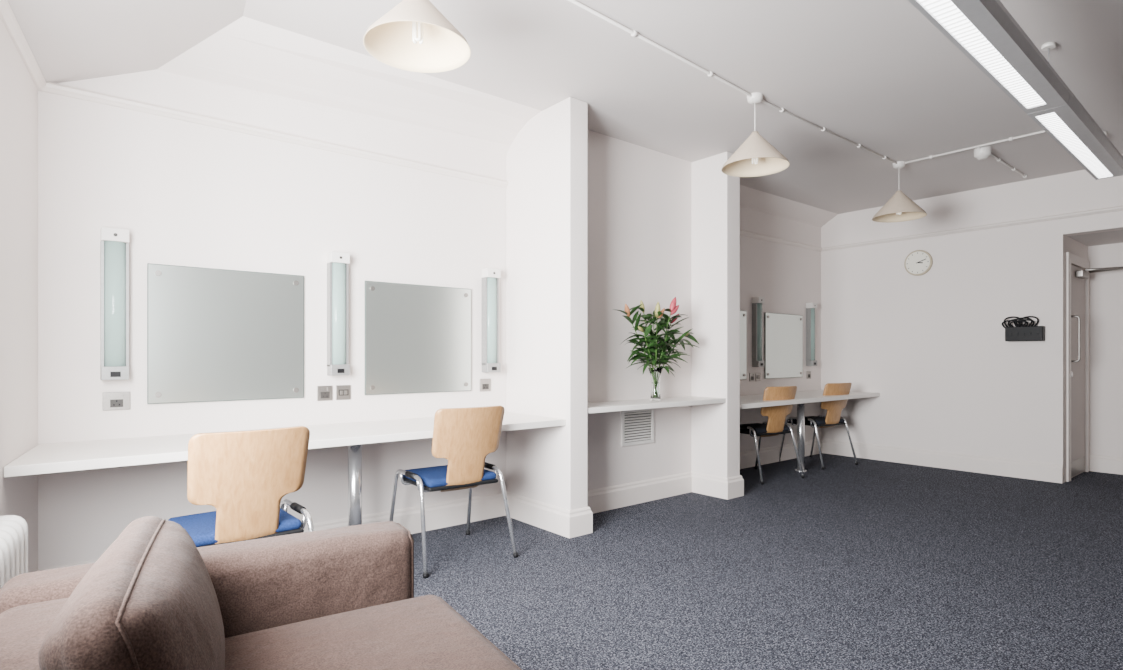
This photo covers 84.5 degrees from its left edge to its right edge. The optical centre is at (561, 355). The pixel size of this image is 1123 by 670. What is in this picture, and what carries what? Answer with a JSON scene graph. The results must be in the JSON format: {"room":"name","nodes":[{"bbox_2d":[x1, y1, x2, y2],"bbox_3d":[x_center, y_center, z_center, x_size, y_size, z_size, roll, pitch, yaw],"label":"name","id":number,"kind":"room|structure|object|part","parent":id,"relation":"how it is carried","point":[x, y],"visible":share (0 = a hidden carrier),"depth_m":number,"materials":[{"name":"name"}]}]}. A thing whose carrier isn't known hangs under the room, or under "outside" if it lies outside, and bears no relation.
{"room":"backstage room","nodes":[
{"label":"backstage room","id":0,"kind":"room"},
{"bbox_2d":[0,18,37,572],"bbox_3d":[-1.091,-0.350,0.475,0.278,3.000,5.602,0,0,-32],"label":"wall","id":1,"kind":"structure","parent":0,"point":[18,91],"depth_m":2.48,"materials":[{"name":"paint"}]},
{"bbox_2d":[0,0,508,187],"bbox_3d":[-1.060,-1.243,1.237,2.225,0.046,6.251,0,0,-8],"label":"trim","id":2,"kind":"structure","parent":1,"relation":"attached to","point":[7,16],"depth_m":3.20,"materials":[{"name":"white paint"}]},
{"bbox_2d":[7,0,245,82],"bbox_3d":[-0.654,-1.445,0.804,0.813,0.410,5.424,0,0,-32],"label":"ceiling","id":3,"kind":"structure","parent":0,"point":[68,40],"depth_m":2.70,"materials":[{"name":"paint"}]},
{"bbox_2d":[156,16,540,155],"bbox_3d":[-1.069,-1.550,3.664,2.200,0.200,0.420,0,0,-39],"label":"ceiling","id":4,"kind":"structure","parent":0,"point":[249,55],"depth_m":3.54,"materials":[{"name":"paint"}]},
{"bbox_2d":[38,70,820,570],"bbox_3d":[0.257,-0.350,5.122,7.500,3.000,0.150,0,0,-39],"label":"wall","id":5,"kind":"structure","parent":0,"point":[185,193],"depth_m":3.42,"materials":[{"name":"paint"}]},
{"bbox_2d":[100,227,128,379],"bbox_3d":[-2.158,-0.248,2.986,0.110,0.727,0.083,0,0,-39],"label":"light","id":6,"kind":"object","parent":5,"relation":"attached to","point":[114,242],"visible":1,"depth_m":2.97,"materials":[{"name":"metal"}]},
{"bbox_3d":[-2.205,-0.245,2.967,0.012,0.610,0.054,0,0,-39],"label":"rail","id":7,"kind":"part","parent":6,"relation":"part of","materials":[{"name":"grey metal"}]},
{"bbox_3d":[-2.154,-0.242,2.981,0.094,0.615,0.047,0,0,-39],"label":"lamp shade","id":8,"kind":"part","parent":6,"relation":"part of","materials":[{"name":"clear glass"}]},
{"bbox_2d":[110,372,120,376],"bbox_3d":[-2.133,0.087,2.956,0.040,0.025,0.005,0,0,-39],"label":"switch","id":9,"kind":"object","parent":6,"relation":"attached to","point":[112,374],"depth_m":2.95,"materials":[{"name":"black plastic"}]},
{"bbox_3d":[-2.129,-0.245,3.029,0.012,0.610,0.054,0,0,-39],"label":"rail","id":10,"kind":"part","parent":6,"relation":"part of","materials":[{"name":"grey metal"}]},
{"bbox_2d":[103,392,129,410],"bbox_3d":[-2.173,0.220,3.019,0.110,0.088,0.013,0,0,-39],"label":"power socket","id":11,"kind":"object","parent":5,"relation":"attached to","point":[111,400],"visible":1,"depth_m":3.02,"materials":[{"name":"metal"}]},
{"bbox_2d":[147,263,303,403],"bbox_3d":[-1.782,-0.112,3.334,0.755,0.705,0.026,0,0,-39],"label":"wall mirror","id":12,"kind":"object","parent":5,"relation":"attached to","point":[213,334],"visible":1,"depth_m":3.30,"materials":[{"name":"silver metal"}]},
{"bbox_2d":[317,386,331,400],"bbox_3d":[-1.399,0.220,3.655,0.088,0.088,0.013,0,0,-39],"label":"power socket","id":13,"kind":"object","parent":5,"relation":"attached to","point":[324,393],"visible":1,"depth_m":3.65,"materials":[{"name":"metal"}]},
{"bbox_2d":[327,251,349,375],"bbox_3d":[-1.324,-0.248,3.671,0.110,0.727,0.083,0,0,-39],"label":"light","id":14,"kind":"object","parent":5,"relation":"attached to","point":[338,263],"visible":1,"depth_m":3.65,"materials":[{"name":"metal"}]},
{"bbox_3d":[-1.371,-0.245,3.651,0.012,0.610,0.054,0,0,-39],"label":"rail","id":15,"kind":"part","parent":14,"relation":"part of","materials":[{"name":"grey metal"}]},
{"bbox_3d":[-1.320,-0.242,3.666,0.094,0.615,0.047,0,0,-39],"label":"lamp shade","id":16,"kind":"part","parent":14,"relation":"part of","materials":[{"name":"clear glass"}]},
{"bbox_3d":[-1.296,-0.245,3.714,0.012,0.610,0.054,0,0,-39],"label":"rail","id":17,"kind":"part","parent":14,"relation":"part of","materials":[{"name":"grey metal"}]},
{"bbox_2d":[336,385,350,399],"bbox_3d":[-1.314,0.220,3.725,0.088,0.088,0.013,0,0,-39],"label":"light switch","id":18,"kind":"object","parent":5,"relation":"attached to","point":[343,392],"visible":1,"depth_m":3.72,"materials":[{"name":"metal"}]},
{"bbox_2d":[365,281,470,394],"bbox_3d":[-0.918,-0.112,4.043,0.755,0.705,0.026,0,0,-39],"label":"wall mirror","id":19,"kind":"object","parent":5,"relation":"attached to","point":[418,337],"visible":1,"depth_m":4.01,"materials":[{"name":"silver metal"}]},
{"bbox_2d":[480,379,490,390],"bbox_3d":[-0.537,0.205,4.364,0.088,0.088,0.013,0,0,-39],"label":"power socket","id":20,"kind":"object","parent":5,"relation":"attached to","point":[485,384],"visible":1,"depth_m":4.36,"materials":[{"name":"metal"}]},
{"bbox_2d":[481,268,500,372],"bbox_3d":[-0.494,-0.248,4.353,0.110,0.727,0.083,0,0,-39],"label":"light","id":21,"kind":"object","parent":5,"relation":"attached to","point":[490,277],"visible":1,"depth_m":4.33,"materials":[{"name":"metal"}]},
{"bbox_3d":[-0.541,-0.245,4.333,0.012,0.610,0.054,0,0,-39],"label":"rail","id":22,"kind":"part","parent":21,"relation":"part of","materials":[{"name":"grey metal"}]},
{"bbox_3d":[-0.490,-0.242,4.348,0.094,0.615,0.047,0,0,-39],"label":"lamp shade","id":23,"kind":"part","parent":21,"relation":"part of","materials":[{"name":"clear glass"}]},
{"bbox_3d":[-0.466,-0.245,4.395,0.012,0.610,0.054,0,0,-39],"label":"rail","id":24,"kind":"part","parent":21,"relation":"part of","materials":[{"name":"grey metal"}]},
{"bbox_2d":[45,439,1062,569],"bbox_3d":[1.074,1.066,4.221,7.081,0.168,2.280,0,0,-39],"label":"baseboard","id":25,"kind":"structure","parent":5,"relation":"attached to","point":[560,521],"depth_m":4.94,"materials":[{"name":"white paint"}]},
{"bbox_2d":[740,310,746,379],"bbox_3d":[1.609,-0.112,6.119,0.755,0.705,0.026,0,0,-39],"label":"wall mirror","id":26,"kind":"object","parent":5,"relation":"attached to","point":[743,314],"visible":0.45,"depth_m":6.32,"materials":[{"name":"silver metal"}]},
{"bbox_2d":[749,373,754,380],"bbox_3d":[1.986,0.220,6.436,0.088,0.088,0.013,0,0,-39],"label":"power socket","id":27,"kind":"object","parent":5,"relation":"attached to","point":[751,375],"visible":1,"depth_m":6.43,"materials":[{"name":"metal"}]},
{"bbox_2d":[755,373,760,380],"bbox_3d":[2.071,0.220,6.506,0.088,0.088,0.013,0,0,-39],"label":"light switch","id":28,"kind":"object","parent":5,"relation":"attached to","point":[757,375],"visible":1,"depth_m":6.50,"materials":[{"name":"metal"}]},
{"bbox_2d":[752,297,764,366],"bbox_3d":[2.055,-0.248,6.447,0.110,0.727,0.083,0,0,-39],"label":"light","id":29,"kind":"object","parent":5,"relation":"attached to","point":[757,302],"visible":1,"depth_m":6.42,"materials":[{"name":"metal"}]},
{"bbox_3d":[2.008,-0.245,6.427,0.012,0.610,0.054,0,0,-39],"label":"rail","id":30,"kind":"part","parent":29,"relation":"part of","materials":[{"name":"grey metal"}]},
{"bbox_3d":[2.059,-0.242,6.442,0.094,0.615,0.047,0,0,-39],"label":"lamp shade","id":31,"kind":"part","parent":29,"relation":"part of","materials":[{"name":"clear glass"}]},
{"bbox_3d":[2.084,-0.245,6.489,0.012,0.610,0.054,0,0,-39],"label":"rail","id":32,"kind":"part","parent":29,"relation":"part of","materials":[{"name":"grey metal"}]},
{"bbox_2d":[765,312,802,378],"bbox_3d":[2.459,-0.112,6.817,0.755,0.705,0.026,0,0,-39],"label":"wall mirror","id":33,"kind":"object","parent":5,"relation":"attached to","point":[783,332],"visible":1,"depth_m":6.80,"materials":[{"name":"silver metal"}]},
{"bbox_2d":[807,371,810,378],"bbox_3d":[2.867,0.220,7.160,0.088,0.088,0.013,0,0,-39],"label":"power socket","id":34,"kind":"object","parent":5,"relation":"attached to","point":[808,372],"visible":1,"depth_m":7.16,"materials":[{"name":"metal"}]},
{"bbox_2d":[806,303,816,365],"bbox_3d":[2.889,-0.248,7.133,0.110,0.727,0.083,0,0,-39],"label":"light","id":35,"kind":"object","parent":5,"relation":"attached to","point":[810,307],"visible":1,"depth_m":7.10,"materials":[{"name":"metal"}]},
{"bbox_3d":[2.842,-0.245,7.113,0.012,0.610,0.054,0,0,-39],"label":"rail","id":36,"kind":"part","parent":35,"relation":"part of","materials":[{"name":"grey metal"}]},
{"bbox_3d":[2.894,-0.242,7.127,0.094,0.615,0.047,0,0,-39],"label":"lamp shade","id":37,"kind":"part","parent":35,"relation":"part of","materials":[{"name":"clear glass"}]},
{"bbox_2d":[506,97,587,509],"bbox_3d":[-0.116,-0.250,4.253,0.153,2.800,0.720,0,0,-39],"label":"wall","id":38,"kind":"structure","parent":0,"point":[547,160],"depth_m":4.10,"materials":[{"name":"paint"}]},
{"bbox_2d":[588,130,690,490],"bbox_3d":[0.487,-0.350,4.826,1.560,3.000,0.120,0,0,-39],"label":"wall","id":39,"kind":"structure","parent":0,"point":[639,197],"depth_m":4.81,"materials":[{"name":"paint"}]},
{"bbox_2d":[621,409,653,445],"bbox_3d":[0.598,0.550,4.830,0.360,0.280,0.013,0,0,-39],"label":"air vent","id":40,"kind":"object","parent":39,"relation":"in","point":[637,426],"visible":0.96,"depth_m":4.82,"materials":[{"name":"white plastic"}]},
{"bbox_2d":[588,396,725,413],"bbox_3d":[0.636,0.374,4.643,1.499,0.068,0.349,0,0,-39],"label":"shelf","id":41,"kind":"object","parent":39,"relation":"attached to","point":[624,405],"visible":0.74,"depth_m":4.52,"materials":[{"name":"white laminate"}]},
{"bbox_2d":[613,297,698,400],"bbox_3d":[0.719,-0.060,4.691,0.881,0.797,0.342,0,0,-39],"label":"flower arrangement","id":42,"kind":"object","parent":41,"relation":"on","point":[655,350],"visible":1,"depth_m":4.68,"materials":[{"name":"green plant"}]},
{"bbox_2d":[243,0,1122,213],"bbox_3d":[2.146,-1.650,2.998,6.978,0.001,5.110,0,0,-39],"label":"ceiling","id":43,"kind":"structure","parent":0,"point":[878,75],"depth_m":3.65,"materials":[{"name":"white paint"}]},
{"bbox_2d":[908,0,1122,179],"bbox_3d":[2.146,-1.454,2.871,4.560,0.390,0.185,0,0,-41],"label":"strip light","id":44,"kind":"object","parent":43,"relation":"attached to","point":[985,31],"visible":1,"depth_m":2.79,"materials":[{"name":"metal"}]},
{"bbox_2d":[919,0,1044,106],"bbox_3d":[1.421,-1.268,2.280,2.590,0.011,0.072,0,0,-41],"label":"diffuser","id":45,"kind":"object","parent":44,"relation":"attached to","point":[949,16],"depth_m":2.54,"materials":[{"name":"white plastic"}]},
{"bbox_2d":[1037,112,1111,177],"bbox_3d":[3.178,-1.268,3.791,1.735,0.011,0.072,0,0,-41],"label":"diffuser","id":46,"kind":"object","parent":44,"relation":"attached to","point":[1054,124],"depth_m":3.67,"materials":[{"name":"white plastic"}]},
{"bbox_2d":[691,152,739,477],"bbox_3d":[1.173,-0.250,5.312,0.177,2.800,0.720,0,0,-39],"label":"wall","id":47,"kind":"structure","parent":0,"point":[715,195],"depth_m":5.08,"materials":[{"name":"paint"}]},
{"bbox_2d":[411,453,1122,669],"bbox_3d":[2.091,1.210,3.205,9.500,0.120,5.900,0,0,-39],"label":"floor","id":48,"kind":"structure","parent":0,"point":[870,564],"depth_m":3.18,"materials":[{"name":"carpet"}]},
{"bbox_2d":[0,515,27,588],"bbox_3d":[-1.485,0.827,1.512,0.115,0.646,1.080,0,0,-32],"label":"radiator","id":49,"kind":"object","parent":48,"relation":"on","point":[13,528],"visible":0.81,"depth_m":1.86,"materials":[{"name":"metal"}]},
{"bbox_2d":[168,426,313,547],"bbox_3d":[-1.341,0.716,2.539,0.579,0.875,0.605,0,0,-41],"label":"chair","id":50,"kind":"object","parent":48,"relation":"on","point":[245,476],"visible":0.62,"depth_m":2.35,"materials":[{"name":"brown wood"}]},
{"bbox_3d":[-1.150,0.896,2.716,0.053,0.490,0.582,0,0,-41],"label":"leg frame","id":51,"kind":"part","parent":50,"relation":"part of","materials":[{"name":"silver metal"}]},
{"bbox_2d":[0,516,521,669],"bbox_3d":[-0.431,0.750,0.997,0.989,0.801,1.625,0,0,-32],"label":"sofa","id":52,"kind":"object","parent":48,"relation":"on","point":[341,598],"visible":1,"depth_m":1.36,"materials":[{"name":"beige fabric"}]},
{"bbox_2d":[38,516,224,669],"bbox_3d":[-0.768,0.535,1.151,0.232,0.378,0.650,-16,7,-27],"label":"cushion","id":53,"kind":"object","parent":52,"relation":"on","point":[151,601],"depth_m":0.98,"materials":[{"name":"beige fabric"}]},
{"bbox_3d":[-0.844,0.777,1.588,0.924,0.573,0.185,0,0,-32],"label":"arm","id":54,"kind":"part","parent":52,"relation":"part of","materials":[{"name":"beige fabric"}]},
{"bbox_2d":[225,595,519,669],"bbox_3d":[-0.496,0.760,1.329,0.744,0.205,0.624,0,0,-32],"label":"seat cushion","id":55,"kind":"object","parent":52,"relation":"on","point":[352,632],"depth_m":1.45,"materials":[{"name":"beige fabric"}]},
{"bbox_2d":[4,412,565,525],"bbox_3d":[-1.222,0.777,3.370,2.674,0.745,0.679,0,0,-39],"label":"countertop","id":56,"kind":"structure","parent":48,"relation":"on","point":[109,453],"depth_m":3.00,"materials":[{"name":"white laminate"}]},
{"bbox_3d":[-1.110,0.799,3.320,0.072,0.678,0.072,0,0,-39],"label":"leg","id":57,"kind":"part","parent":56,"relation":"part of","materials":[{"name":"silver metal"}]},
{"bbox_2d":[389,405,517,577],"bbox_3d":[-0.646,0.716,3.589,0.579,0.875,0.605,0,0,-36],"label":"chair","id":58,"kind":"object","parent":48,"relation":"on","point":[464,437],"visible":0.98,"depth_m":3.40,"materials":[{"name":"brown wood"}]},
{"bbox_3d":[-0.859,0.896,3.440,0.053,0.490,0.582,0,0,-36],"label":"leg frame","id":59,"kind":"part","parent":58,"relation":"part of","materials":[{"name":"silver metal"}]},
{"bbox_3d":[-0.525,0.517,3.425,0.428,0.478,0.199,0,0,-36],"label":"backrest","id":60,"kind":"part","parent":58,"relation":"part of","materials":[{"name":"brown wood"}]},
{"bbox_3d":[-0.441,0.896,3.749,0.053,0.490,0.582,0,0,-36],"label":"leg frame","id":61,"kind":"part","parent":58,"relation":"part of","materials":[{"name":"silver metal"}]},
{"bbox_2d":[740,386,804,483],"bbox_3d":[1.897,0.716,5.910,0.579,0.875,0.605,0,0,-30],"label":"chair","id":62,"kind":"object","parent":48,"relation":"on","point":[775,425],"visible":0.83,"depth_m":5.70,"materials":[{"name":"brown wood"}]},
{"bbox_3d":[1.669,0.896,5.785,0.053,0.490,0.582,0,0,-30],"label":"leg frame","id":63,"kind":"part","parent":62,"relation":"part of","materials":[{"name":"silver metal"}]},
{"bbox_3d":[2.000,0.517,5.735,0.428,0.478,0.199,0,0,-30],"label":"backrest","id":64,"kind":"part","parent":62,"relation":"part of","materials":[{"name":"brown wood"}]},
{"bbox_3d":[2.118,0.896,6.048,0.053,0.490,0.582,0,0,-30],"label":"leg frame","id":65,"kind":"part","parent":62,"relation":"part of","materials":[{"name":"silver metal"}]},
{"bbox_2d":[740,390,879,471],"bbox_3d":[2.266,0.777,6.235,2.679,0.745,0.679,0,0,-39],"label":"countertop","id":66,"kind":"structure","parent":48,"relation":"on","point":[746,401],"depth_m":6.13,"materials":[{"name":"white laminate"}]},
{"bbox_3d":[2.388,0.799,6.167,0.072,0.678,0.072,0,0,-39],"label":"leg","id":67,"kind":"part","parent":66,"relation":"part of","materials":[{"name":"silver metal"}]},
{"bbox_2d":[779,382,857,469],"bbox_3d":[2.750,0.716,6.637,0.579,0.875,0.605,0,0,-30],"label":"chair","id":68,"kind":"object","parent":48,"relation":"on","point":[834,408],"visible":0.94,"depth_m":6.44,"materials":[{"name":"brown wood"}]},
{"bbox_3d":[2.522,0.896,6.511,0.053,0.490,0.582,0,0,-30],"label":"leg frame","id":69,"kind":"part","parent":68,"relation":"part of","materials":[{"name":"silver metal"}]},
{"bbox_3d":[2.970,0.896,6.774,0.053,0.490,0.582,0,0,-30],"label":"leg frame","id":70,"kind":"part","parent":68,"relation":"part of","materials":[{"name":"silver metal"}]},
{"bbox_3d":[2.853,0.517,6.462,0.428,0.478,0.199,0,0,-30],"label":"backrest","id":71,"kind":"part","parent":68,"relation":"part of","materials":[{"name":"brown wood"}]},
{"bbox_2d":[740,185,837,226],"bbox_3d":[2.091,-1.590,6.396,2.750,0.120,0.210,0,0,-39],"label":"ceiling","id":72,"kind":"structure","parent":0,"point":[750,198],"depth_m":6.63,"materials":[{"name":"paint"}]},
{"bbox_2d":[568,0,1106,177],"bbox_3d":[1.926,-1.631,3.688,6.060,0.042,1.325,0,0,-39],"label":"ceiling conduit","id":73,"kind":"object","parent":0,"point":[633,33],"depth_m":4.10,"materials":[{"name":"white metal"}]},
{"bbox_2d":[363,0,470,72],"bbox_3d":[-0.568,-1.432,2.445,0.414,0.436,0.414,0,0,-39],"label":"pendant lamp","id":74,"kind":"object","parent":73,"relation":"hanging from","point":[414,35],"visible":1,"depth_m":2.53,"materials":[{"name":"white plastic"}]},
{"bbox_3d":[-0.581,-1.292,2.450,0.011,0.105,0.027,0,0,21],"label":"bulb","id":75,"kind":"part","parent":74,"relation":"part of","materials":[{"name":"white glass"}]},
{"bbox_3d":[-0.568,-1.329,2.445,0.414,0.228,0.414,0,0,-39],"label":"lamp shade","id":76,"kind":"part","parent":74,"relation":"part of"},
{"bbox_3d":[-0.566,-1.292,2.431,0.027,0.105,0.011,0,0,-9],"label":"bulb","id":77,"kind":"part","parent":74,"relation":"part of","materials":[{"name":"white glass"}]},
{"bbox_3d":[-0.557,-1.292,2.454,0.011,0.106,0.027,0,0,-39],"label":"bulb","id":78,"kind":"part","parent":74,"relation":"part of","materials":[{"name":"white glass"}]},
{"bbox_2d":[721,92,789,176],"bbox_3d":[1.227,-1.422,3.920,0.414,0.456,0.414,0,0,-39],"label":"pendant lamp","id":79,"kind":"object","parent":73,"relation":"hanging from","point":[756,156],"visible":1,"depth_m":3.91,"materials":[{"name":"white plastic"}]},
{"bbox_3d":[1.227,-1.512,3.920,0.006,0.195,0.006,0,0,28],"label":"cord","id":80,"kind":"part","parent":79,"relation":"part of","materials":[{"name":"white plastic"}]},
{"bbox_3d":[1.227,-1.302,3.920,0.414,0.216,0.414,0,0,-39],"label":"lamp shade","id":81,"kind":"part","parent":79,"relation":"part of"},
{"bbox_3d":[1.227,-1.309,3.920,0.414,0.228,0.414,0,0,-39],"label":"lamp shade","id":82,"kind":"part","parent":79,"relation":"part of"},
{"bbox_2d":[872,161,926,222],"bbox_3d":[2.884,-1.417,5.280,0.414,0.466,0.414,0,0,-39],"label":"pendant lamp","id":83,"kind":"object","parent":73,"relation":"hanging from","point":[899,208],"visible":0.99,"depth_m":5.24,"materials":[{"name":"white plastic"}]},
{"bbox_3d":[2.884,-1.299,5.280,0.414,0.228,0.414,0,0,-39],"label":"lamp shade","id":84,"kind":"part","parent":83,"relation":"part of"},
{"bbox_3d":[2.884,-1.292,5.280,0.414,0.216,0.414,0,0,-39],"label":"lamp shade","id":85,"kind":"part","parent":83,"relation":"part of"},
{"bbox_2d":[974,146,990,159],"bbox_3d":[3.345,-1.607,4.908,0.116,0.085,0.116,0,0,-39],"label":"smoke detector","id":86,"kind":"object","parent":73,"relation":"attached to","point":[984,152],"visible":0.98,"depth_m":4.87,"materials":[{"name":"white plastic"}]},
{"bbox_2d":[821,170,1122,482],"bbox_3d":[4.833,-0.350,5.342,0.150,3.000,5.620,0,0,-39],"label":"wall","id":87,"kind":"structure","parent":0,"point":[937,355],"depth_m":6.21,"materials":[{"name":"paint"}]},
{"bbox_2d":[904,250,932,275],"bbox_3d":[3.752,-0.980,6.502,0.044,0.270,0.270,0,0,-39],"label":"wall clock","id":88,"kind":"object","parent":87,"relation":"attached to","point":[918,262],"visible":1,"depth_m":6.49,"materials":[{"name":"white plastic"}]},
{"bbox_2d":[740,205,1122,251],"bbox_3d":[3.738,-1.263,4.442,2.683,0.046,5.320,0,0,-39],"label":"trim","id":89,"kind":"structure","parent":87,"relation":"attached to","point":[1115,208],"depth_m":6.29,"materials":[{"name":"white paint"}]},
{"bbox_2d":[1002,316,1044,340],"bbox_3d":[4.309,-0.257,5.784,0.097,0.235,0.332,0,0,-39],"label":"wall box","id":90,"kind":"object","parent":87,"relation":"attached to","point":[1026,332],"visible":1,"depth_m":5.75,"materials":[{"name":"black plastic"}]},
{"bbox_2d":[1067,237,1087,259],"bbox_3d":[4.967,0.025,6.021,0.920,2.250,0.120,0,0,-39],"label":"wall","id":91,"kind":"structure","parent":0,"point":[1074,247],"depth_m":5.93,"materials":[{"name":"paint"}]},
{"bbox_2d":[1071,265,1084,477],"bbox_3d":[4.930,0.144,5.940,0.652,2.000,0.042,0,0,-39],"label":"leaf","id":92,"kind":"object","parent":91,"relation":"attached to","point":[1077,284],"visible":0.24,"depth_m":5.93,"materials":[{"name":"paint"}]},
{"bbox_2d":[1071,456,1084,476],"bbox_3d":[4.944,1.060,5.923,0.600,0.140,0.002,0,0,-39],"label":"kick plate","id":93,"kind":"object","parent":92,"relation":"attached to","point":[1077,466],"visible":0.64,"depth_m":5.92,"materials":[{"name":"metal"}]},
{"bbox_2d":[1071,267,1122,361],"bbox_3d":[5.111,-0.396,5.846,0.660,0.912,0.332,0,0,-39],"label":"hardware piece","id":94,"kind":"object","parent":92,"relation":"attached to","point":[1082,274],"depth_m":5.83,"materials":[{"name":"metal"}]},
{"bbox_3d":[4.780,-0.160,5.745,0.020,0.439,0.070,0,0,-39],"label":"pull handle","id":95,"kind":"part","parent":94,"relation":"part of","materials":[{"name":"metal"}]},
{"bbox_3d":[5.195,-0.830,6.007,0.335,0.044,0.346,0,0,16],"label":"closer arm","id":96,"kind":"part","parent":94,"relation":"part of","materials":[{"name":"metal"}]},
{"bbox_2d":[1066,252,1089,481],"bbox_3d":[4.918,0.130,5.955,0.720,2.040,0.120,0,0,-39],"label":"frame","id":97,"kind":"object","parent":91,"relation":"attached to","point":[1072,262],"visible":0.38,"depth_m":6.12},
{"bbox_2d":[1067,230,1122,245],"bbox_3d":[5.361,-1.150,5.542,0.920,0.100,1.360,0,0,-39],"label":"ceiling","id":98,"kind":"structure","parent":0,"point":[1110,237],"depth_m":5.79,"materials":[{"name":"paint"}]},
{"bbox_2d":[1088,243,1122,456],"bbox_3d":[5.715,0.025,5.756,0.100,2.250,1.240,0,0,-39],"label":"wall","id":99,"kind":"structure","parent":0,"point":[1106,287],"depth_m":6.09,"materials":[{"name":"paint"}]},
{"bbox_2d":[1090,454,1122,474],"bbox_3d":[5.637,1.066,5.756,0.022,0.168,1.140,0,0,-39],"label":"baseboard","id":100,"kind":"structure","parent":99,"relation":"attached to","point":[1098,463],"depth_m":6.08,"materials":[{"name":"white paint"}]}
]}

